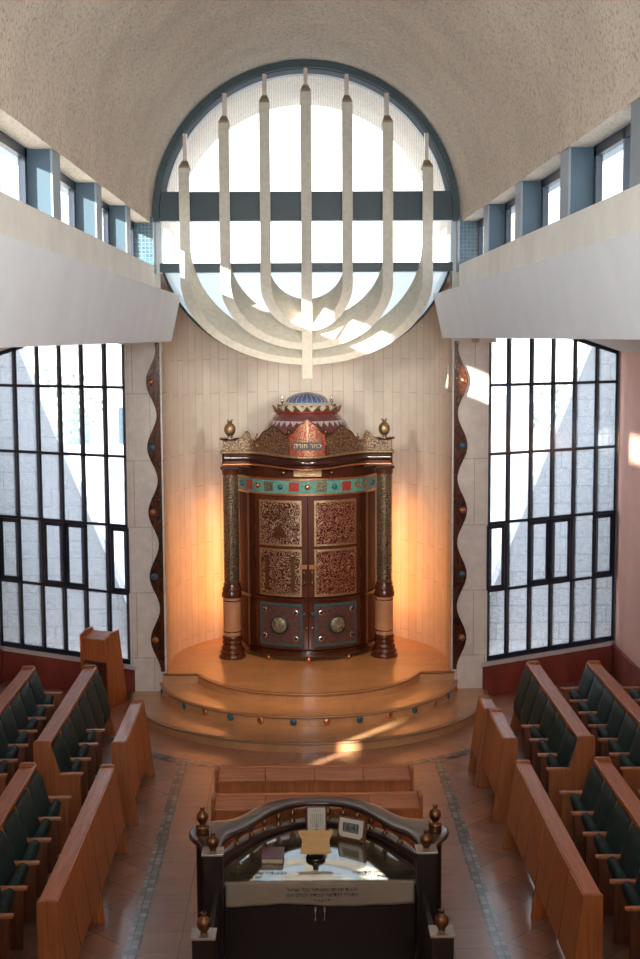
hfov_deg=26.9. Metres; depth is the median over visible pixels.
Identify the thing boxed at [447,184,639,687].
wall
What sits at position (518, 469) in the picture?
exterior wall
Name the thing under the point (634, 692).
seat cushion
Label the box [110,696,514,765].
floor
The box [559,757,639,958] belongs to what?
pew
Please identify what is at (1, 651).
wall
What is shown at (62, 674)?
wall
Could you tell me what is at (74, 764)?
seat cushion
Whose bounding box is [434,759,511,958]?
trim
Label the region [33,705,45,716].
seat cushion
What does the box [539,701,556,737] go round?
cushion
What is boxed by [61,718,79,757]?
cushion
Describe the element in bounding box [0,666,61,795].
pew
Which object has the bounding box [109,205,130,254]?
trim
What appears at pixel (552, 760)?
seat cushion
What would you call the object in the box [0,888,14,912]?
seat cushion
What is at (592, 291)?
wall
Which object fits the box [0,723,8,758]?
cushion
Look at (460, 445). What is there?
panel
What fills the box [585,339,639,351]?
ceiling
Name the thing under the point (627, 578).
wall
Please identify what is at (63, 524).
window
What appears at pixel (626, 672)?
wall
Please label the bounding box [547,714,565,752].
cushion
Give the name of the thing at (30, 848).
seat cushion
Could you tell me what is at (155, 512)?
panel
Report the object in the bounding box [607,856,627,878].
seat cushion
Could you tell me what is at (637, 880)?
cushion
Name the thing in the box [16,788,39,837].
cushion
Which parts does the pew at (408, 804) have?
panel, panel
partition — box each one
[36,764,128,958]
[502,760,603,958]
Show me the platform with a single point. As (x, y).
(338, 703)
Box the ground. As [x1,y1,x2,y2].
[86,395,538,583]
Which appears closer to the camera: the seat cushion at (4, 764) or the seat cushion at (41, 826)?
the seat cushion at (41, 826)
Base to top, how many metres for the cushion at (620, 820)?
0.495 m
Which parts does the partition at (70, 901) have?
panel, leg, panel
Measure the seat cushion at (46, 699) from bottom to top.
0.318 m
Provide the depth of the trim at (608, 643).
21.41 m
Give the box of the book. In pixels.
[261,847,283,863]
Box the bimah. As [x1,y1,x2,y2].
[189,797,455,958]
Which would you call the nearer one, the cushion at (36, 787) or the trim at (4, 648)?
the cushion at (36, 787)
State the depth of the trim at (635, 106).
9.62 m
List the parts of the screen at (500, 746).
panel, panel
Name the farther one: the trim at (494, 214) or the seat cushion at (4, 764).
the trim at (494, 214)
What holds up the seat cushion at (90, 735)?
on the pew at (67, 754)
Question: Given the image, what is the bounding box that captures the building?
[24,343,123,480]
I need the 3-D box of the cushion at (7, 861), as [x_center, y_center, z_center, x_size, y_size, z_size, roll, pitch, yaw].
[-2.955,3.609,12.514,0.155,0.495,0.546,0,6,-1]
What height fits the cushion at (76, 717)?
0.495 m
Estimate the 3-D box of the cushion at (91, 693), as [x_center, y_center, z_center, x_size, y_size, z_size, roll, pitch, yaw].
[-3.026,3.078,18.008,0.184,0.605,0.546,0,6,-1]
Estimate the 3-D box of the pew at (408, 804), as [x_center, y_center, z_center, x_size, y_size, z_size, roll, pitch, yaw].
[-0.029,3.658,13.687,2.148,1.020,0.660,0,6,-1]
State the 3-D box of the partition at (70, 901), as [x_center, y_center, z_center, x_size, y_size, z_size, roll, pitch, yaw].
[-2.207,3.771,12.825,0.299,1.000,3.554,0,6,-1]
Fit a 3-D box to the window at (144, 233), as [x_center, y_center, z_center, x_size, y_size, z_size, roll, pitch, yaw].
[-2.616,-3.467,19.881,0.330,0.800,0.450,0,6,-1]
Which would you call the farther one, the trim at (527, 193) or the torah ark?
the torah ark
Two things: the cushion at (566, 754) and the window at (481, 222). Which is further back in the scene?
the window at (481, 222)
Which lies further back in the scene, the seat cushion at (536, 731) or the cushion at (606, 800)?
the seat cushion at (536, 731)
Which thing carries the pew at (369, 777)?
on the floor at (510, 886)
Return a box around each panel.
[146,343,164,671]
[452,341,467,668]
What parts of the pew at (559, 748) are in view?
panel, arm panel, arm panel, arm panel, panel, panel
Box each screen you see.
[111,700,154,825]
[468,695,496,786]
[477,709,517,821]
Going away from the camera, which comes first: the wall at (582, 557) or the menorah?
the menorah
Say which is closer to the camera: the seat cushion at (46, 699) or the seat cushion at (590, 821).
the seat cushion at (590, 821)
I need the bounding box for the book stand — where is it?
[298,830,332,862]
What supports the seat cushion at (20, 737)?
on the pew at (26, 709)
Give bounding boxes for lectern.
[80,626,127,708]
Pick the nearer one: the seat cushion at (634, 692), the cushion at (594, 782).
the cushion at (594, 782)
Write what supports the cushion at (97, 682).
on the pew at (67, 754)
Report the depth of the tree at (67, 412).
47.75 m
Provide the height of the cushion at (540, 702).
0.605 m
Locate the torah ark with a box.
[219,392,397,661]
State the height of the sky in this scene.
7.700 m
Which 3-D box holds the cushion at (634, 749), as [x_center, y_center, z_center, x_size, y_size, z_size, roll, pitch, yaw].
[3.745,3.229,15.747,0.155,0.495,0.546,0,6,-1]
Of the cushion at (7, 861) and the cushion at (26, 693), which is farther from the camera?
the cushion at (26, 693)
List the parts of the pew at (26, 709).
panel, arm panel, panel, arm panel, arm panel, arm panel, panel, arm panel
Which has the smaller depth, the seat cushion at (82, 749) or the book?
the book
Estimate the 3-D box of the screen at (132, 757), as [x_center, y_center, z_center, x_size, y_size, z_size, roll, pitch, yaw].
[-2.251,3.403,16.270,0.299,1.000,1.784,0,6,-1]
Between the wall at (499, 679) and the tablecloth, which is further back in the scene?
the wall at (499, 679)
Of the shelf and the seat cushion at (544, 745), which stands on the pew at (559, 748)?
the seat cushion at (544, 745)
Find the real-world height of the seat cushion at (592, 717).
0.318 m
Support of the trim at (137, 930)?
on the floor at (510, 886)
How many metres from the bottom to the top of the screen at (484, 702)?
1.000 m
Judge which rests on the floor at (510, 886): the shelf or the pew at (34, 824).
the pew at (34, 824)
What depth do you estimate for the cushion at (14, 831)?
13.05 m
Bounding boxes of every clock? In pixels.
[337,815,366,843]
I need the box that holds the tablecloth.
[224,870,415,907]
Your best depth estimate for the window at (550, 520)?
21.26 m
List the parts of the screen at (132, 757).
panel, panel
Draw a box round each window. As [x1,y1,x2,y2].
[0,130,27,203]
[0,344,132,664]
[60,172,75,227]
[102,201,109,243]
[130,220,133,255]
[152,59,459,360]
[478,218,483,255]
[484,338,619,661]
[505,198,514,243]
[541,169,559,227]
[593,123,630,203]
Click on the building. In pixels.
(94, 466)
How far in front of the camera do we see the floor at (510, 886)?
13.86 m
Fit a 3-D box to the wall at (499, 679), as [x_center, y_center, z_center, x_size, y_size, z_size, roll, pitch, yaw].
[3.766,3.049,21.650,3.029,0.500,0.179,-4,7,-31]
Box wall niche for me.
[161,273,450,660]
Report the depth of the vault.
14.95 m
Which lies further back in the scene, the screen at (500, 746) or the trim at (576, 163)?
the screen at (500, 746)
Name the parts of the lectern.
panel, panel, panel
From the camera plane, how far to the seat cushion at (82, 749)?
16.33 m
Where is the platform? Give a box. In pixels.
[130,636,487,752]
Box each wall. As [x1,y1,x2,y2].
[0,191,170,690]
[0,234,179,347]
[0,348,127,657]
[0,649,134,699]
[0,650,2,682]
[142,272,471,350]
[433,230,639,339]
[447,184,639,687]
[482,644,614,695]
[489,345,614,654]
[610,354,615,634]
[612,645,639,685]
[614,351,639,667]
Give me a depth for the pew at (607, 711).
17.10 m
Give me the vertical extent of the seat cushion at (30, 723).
0.318 m
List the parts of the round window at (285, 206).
round frame, pane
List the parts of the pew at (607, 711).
arm panel, panel, arm panel, arm panel, arm panel, panel, arm panel, panel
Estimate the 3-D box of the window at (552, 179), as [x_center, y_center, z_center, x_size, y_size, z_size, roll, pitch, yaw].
[2.459,-2.801,13.509,0.060,0.675,2.220,0,6,-1]
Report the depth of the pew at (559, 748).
16.44 m
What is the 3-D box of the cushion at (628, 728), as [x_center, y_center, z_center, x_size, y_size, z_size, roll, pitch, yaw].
[3.736,3.167,16.333,0.155,0.495,0.546,0,6,-1]
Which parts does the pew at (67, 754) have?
panel, panel, arm panel, arm panel, arm panel, panel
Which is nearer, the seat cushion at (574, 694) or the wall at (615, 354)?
the seat cushion at (574, 694)
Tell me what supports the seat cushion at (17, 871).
on the pew at (34, 824)
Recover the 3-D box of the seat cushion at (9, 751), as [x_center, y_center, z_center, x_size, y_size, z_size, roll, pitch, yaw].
[-3.782,3.434,16.234,0.187,0.318,0.470,0,6,-1]
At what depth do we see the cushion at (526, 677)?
18.61 m
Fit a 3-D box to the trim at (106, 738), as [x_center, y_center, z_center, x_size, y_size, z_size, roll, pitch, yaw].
[-0.141,3.587,19.079,7.120,0.001,3.559,0,6,-1]
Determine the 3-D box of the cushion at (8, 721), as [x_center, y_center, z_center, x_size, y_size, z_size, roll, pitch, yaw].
[-3.883,3.157,16.796,0.155,0.495,0.546,0,6,-1]
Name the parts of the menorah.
support post, support post, support post, support post, central stem, support post, support post, support post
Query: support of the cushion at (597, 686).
on the pew at (607, 711)
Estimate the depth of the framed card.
12.73 m
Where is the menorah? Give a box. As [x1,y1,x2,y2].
[178,68,432,378]
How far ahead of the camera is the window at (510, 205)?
17.06 m
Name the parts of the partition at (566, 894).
panel, leg, panel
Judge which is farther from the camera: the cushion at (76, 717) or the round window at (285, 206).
the round window at (285, 206)
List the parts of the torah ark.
finial plate, crest post, panel frame, panel frame, filigree panel, filigree panel, panel frame, door, filigree panel, door, crest post, door handle, cornice, waist moulding, door handle, handle plate, crest post, door, door, panel frame, panel frame, filigree panel, filigree panel, panel frame, filigree panel, finial plate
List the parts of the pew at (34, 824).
arm panel, arm panel, panel, arm panel, arm panel, panel, arm panel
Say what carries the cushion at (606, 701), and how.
on the pew at (607, 711)
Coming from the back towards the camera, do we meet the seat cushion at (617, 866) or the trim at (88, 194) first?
the trim at (88, 194)
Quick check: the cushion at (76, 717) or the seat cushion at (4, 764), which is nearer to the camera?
the seat cushion at (4, 764)
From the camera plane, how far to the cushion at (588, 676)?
18.61 m
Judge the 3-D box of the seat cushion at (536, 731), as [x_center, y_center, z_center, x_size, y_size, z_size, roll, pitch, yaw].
[2.778,3.324,16.939,0.187,0.318,0.470,0,6,-1]
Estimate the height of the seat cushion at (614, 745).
0.318 m
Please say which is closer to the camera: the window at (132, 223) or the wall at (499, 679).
the window at (132, 223)
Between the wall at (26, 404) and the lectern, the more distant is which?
the wall at (26, 404)
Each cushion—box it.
[0,706,18,743]
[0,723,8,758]
[0,760,8,772]
[0,830,15,885]
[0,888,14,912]
[3,745,18,758]
[3,808,28,860]
[8,862,27,885]
[9,694,28,729]
[14,731,28,743]
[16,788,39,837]
[19,683,37,716]
[21,839,39,860]
[24,717,37,729]
[28,672,45,704]
[28,770,49,816]
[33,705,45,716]
[33,818,50,837]
[41,694,53,704]
[45,799,60,816]
[52,732,71,771]
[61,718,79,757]
[68,758,81,771]
[69,705,87,742]
[76,743,89,757]
[77,693,96,728]
[84,729,96,742]
[85,682,104,728]
[92,671,110,723]
[513,667,531,719]
[520,678,539,724]
[529,689,547,724]
[530,725,542,737]
[538,739,551,752]
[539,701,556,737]
[546,754,560,766]
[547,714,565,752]
[556,728,576,766]
[569,689,581,699]
[570,793,586,810]
[577,667,594,698]
[578,700,590,710]
[580,765,603,810]
[581,812,599,831]
[586,677,604,710]
[587,712,600,723]
[592,783,616,831]
[594,833,612,853]
[596,688,614,723]
[597,725,611,737]
[605,802,631,853]
[606,700,625,737]
[607,738,622,752]
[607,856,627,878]
[617,713,637,751]
[618,753,634,766]
[619,823,639,878]
[622,881,639,905]
[628,727,639,766]
[630,688,639,698]
[634,869,639,895]
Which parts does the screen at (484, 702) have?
panel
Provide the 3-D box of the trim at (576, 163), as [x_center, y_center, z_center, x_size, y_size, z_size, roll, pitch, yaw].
[2.353,-2.590,12.222,0.255,0.830,0.390,0,6,-1]
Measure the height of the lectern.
1.179 m
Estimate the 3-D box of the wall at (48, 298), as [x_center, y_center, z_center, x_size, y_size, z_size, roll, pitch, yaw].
[-2.056,-1.151,8.243,0.410,0.680,22.700,0,6,-1]
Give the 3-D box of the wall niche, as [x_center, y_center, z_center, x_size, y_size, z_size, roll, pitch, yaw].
[-0.211,-0.309,22.001,4.440,6.343,3.020,0,6,-1]
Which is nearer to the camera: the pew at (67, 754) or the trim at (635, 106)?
the trim at (635, 106)
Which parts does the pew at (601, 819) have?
arm panel, panel, arm panel, arm panel, panel, arm panel, arm panel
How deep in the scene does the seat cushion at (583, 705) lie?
18.16 m
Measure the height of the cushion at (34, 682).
0.495 m
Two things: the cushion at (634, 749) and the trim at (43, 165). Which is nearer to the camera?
the trim at (43, 165)
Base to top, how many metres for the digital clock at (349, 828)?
0.216 m
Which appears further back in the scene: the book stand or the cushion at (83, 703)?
the cushion at (83, 703)
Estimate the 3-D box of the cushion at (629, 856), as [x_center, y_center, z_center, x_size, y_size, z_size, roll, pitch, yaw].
[2.934,3.569,12.602,0.155,0.495,0.546,0,6,-1]
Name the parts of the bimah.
post, post plate, square post, post plate, square post, panel, handrail, rail, square post, post plate, panel, post, square post, post plate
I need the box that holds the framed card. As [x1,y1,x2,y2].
[306,806,326,829]
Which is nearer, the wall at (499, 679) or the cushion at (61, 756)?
the cushion at (61, 756)
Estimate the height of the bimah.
1.394 m
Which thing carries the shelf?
attached to the lectern
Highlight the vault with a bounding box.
[0,0,639,237]
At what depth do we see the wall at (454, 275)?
20.23 m
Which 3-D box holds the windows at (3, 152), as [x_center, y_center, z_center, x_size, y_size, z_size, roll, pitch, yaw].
[-0.025,-2.622,8.470,5.700,0.065,23.400,0,6,-1]
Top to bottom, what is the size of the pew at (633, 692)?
1.020 m
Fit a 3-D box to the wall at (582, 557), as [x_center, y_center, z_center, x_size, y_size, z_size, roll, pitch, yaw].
[4.970,-0.067,23.456,4.600,7.500,0.500,0,6,-1]
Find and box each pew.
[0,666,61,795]
[0,762,71,958]
[33,665,115,826]
[211,790,422,849]
[214,763,413,793]
[510,661,594,820]
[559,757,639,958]
[561,661,639,800]
[622,686,639,705]
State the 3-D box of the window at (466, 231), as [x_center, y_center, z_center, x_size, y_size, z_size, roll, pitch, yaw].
[2.213,-3.500,19.953,0.330,0.800,0.450,0,6,-1]
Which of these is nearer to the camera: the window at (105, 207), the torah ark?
the window at (105, 207)
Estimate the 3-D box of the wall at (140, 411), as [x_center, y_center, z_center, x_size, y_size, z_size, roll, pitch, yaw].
[-2.488,1.339,9.146,0.560,6.620,23.980,0,6,-1]
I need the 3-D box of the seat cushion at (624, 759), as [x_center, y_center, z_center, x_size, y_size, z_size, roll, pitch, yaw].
[3.656,3.445,15.768,0.187,0.318,0.470,0,6,-1]
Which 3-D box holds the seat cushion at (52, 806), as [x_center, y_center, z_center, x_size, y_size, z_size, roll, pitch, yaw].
[-2.892,3.636,14.298,0.187,0.318,0.470,0,6,-1]
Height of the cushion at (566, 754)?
0.495 m
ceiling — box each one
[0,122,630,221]
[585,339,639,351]
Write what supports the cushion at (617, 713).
on the pew at (607, 711)
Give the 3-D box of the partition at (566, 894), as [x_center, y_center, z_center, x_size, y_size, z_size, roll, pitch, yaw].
[2.174,3.740,12.900,0.299,1.000,3.554,0,6,-1]
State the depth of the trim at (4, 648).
21.52 m
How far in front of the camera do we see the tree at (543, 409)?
45.94 m
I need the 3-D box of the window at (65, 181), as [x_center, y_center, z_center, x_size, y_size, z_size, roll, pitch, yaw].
[-2.660,-2.766,13.433,0.060,0.675,2.220,0,6,-1]
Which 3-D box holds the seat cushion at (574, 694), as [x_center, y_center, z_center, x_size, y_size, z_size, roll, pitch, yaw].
[3.610,3.131,18.701,0.187,0.318,0.470,0,6,-1]
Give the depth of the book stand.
12.18 m
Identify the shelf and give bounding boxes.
[84,660,105,663]
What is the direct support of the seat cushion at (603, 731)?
on the pew at (607, 711)
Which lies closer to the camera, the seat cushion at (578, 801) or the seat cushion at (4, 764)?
the seat cushion at (578, 801)
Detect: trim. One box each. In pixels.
[0,645,135,669]
[27,148,60,220]
[75,182,101,239]
[102,732,520,766]
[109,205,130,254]
[122,762,187,958]
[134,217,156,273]
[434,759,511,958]
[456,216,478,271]
[481,640,613,666]
[483,204,504,253]
[515,180,541,238]
[560,147,593,218]
[630,98,639,187]
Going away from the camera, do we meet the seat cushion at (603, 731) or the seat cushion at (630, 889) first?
the seat cushion at (630, 889)
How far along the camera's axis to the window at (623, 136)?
11.39 m
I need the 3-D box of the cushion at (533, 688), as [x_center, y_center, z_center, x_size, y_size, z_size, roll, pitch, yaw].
[2.834,3.038,18.096,0.184,0.605,0.546,0,6,-1]
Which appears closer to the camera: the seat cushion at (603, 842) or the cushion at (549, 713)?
the seat cushion at (603, 842)
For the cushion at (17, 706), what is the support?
on the pew at (26, 709)
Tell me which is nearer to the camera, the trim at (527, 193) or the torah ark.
the trim at (527, 193)
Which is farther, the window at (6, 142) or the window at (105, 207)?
the window at (105, 207)
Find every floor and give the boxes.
[0,674,628,958]
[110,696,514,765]
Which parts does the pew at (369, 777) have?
panel, panel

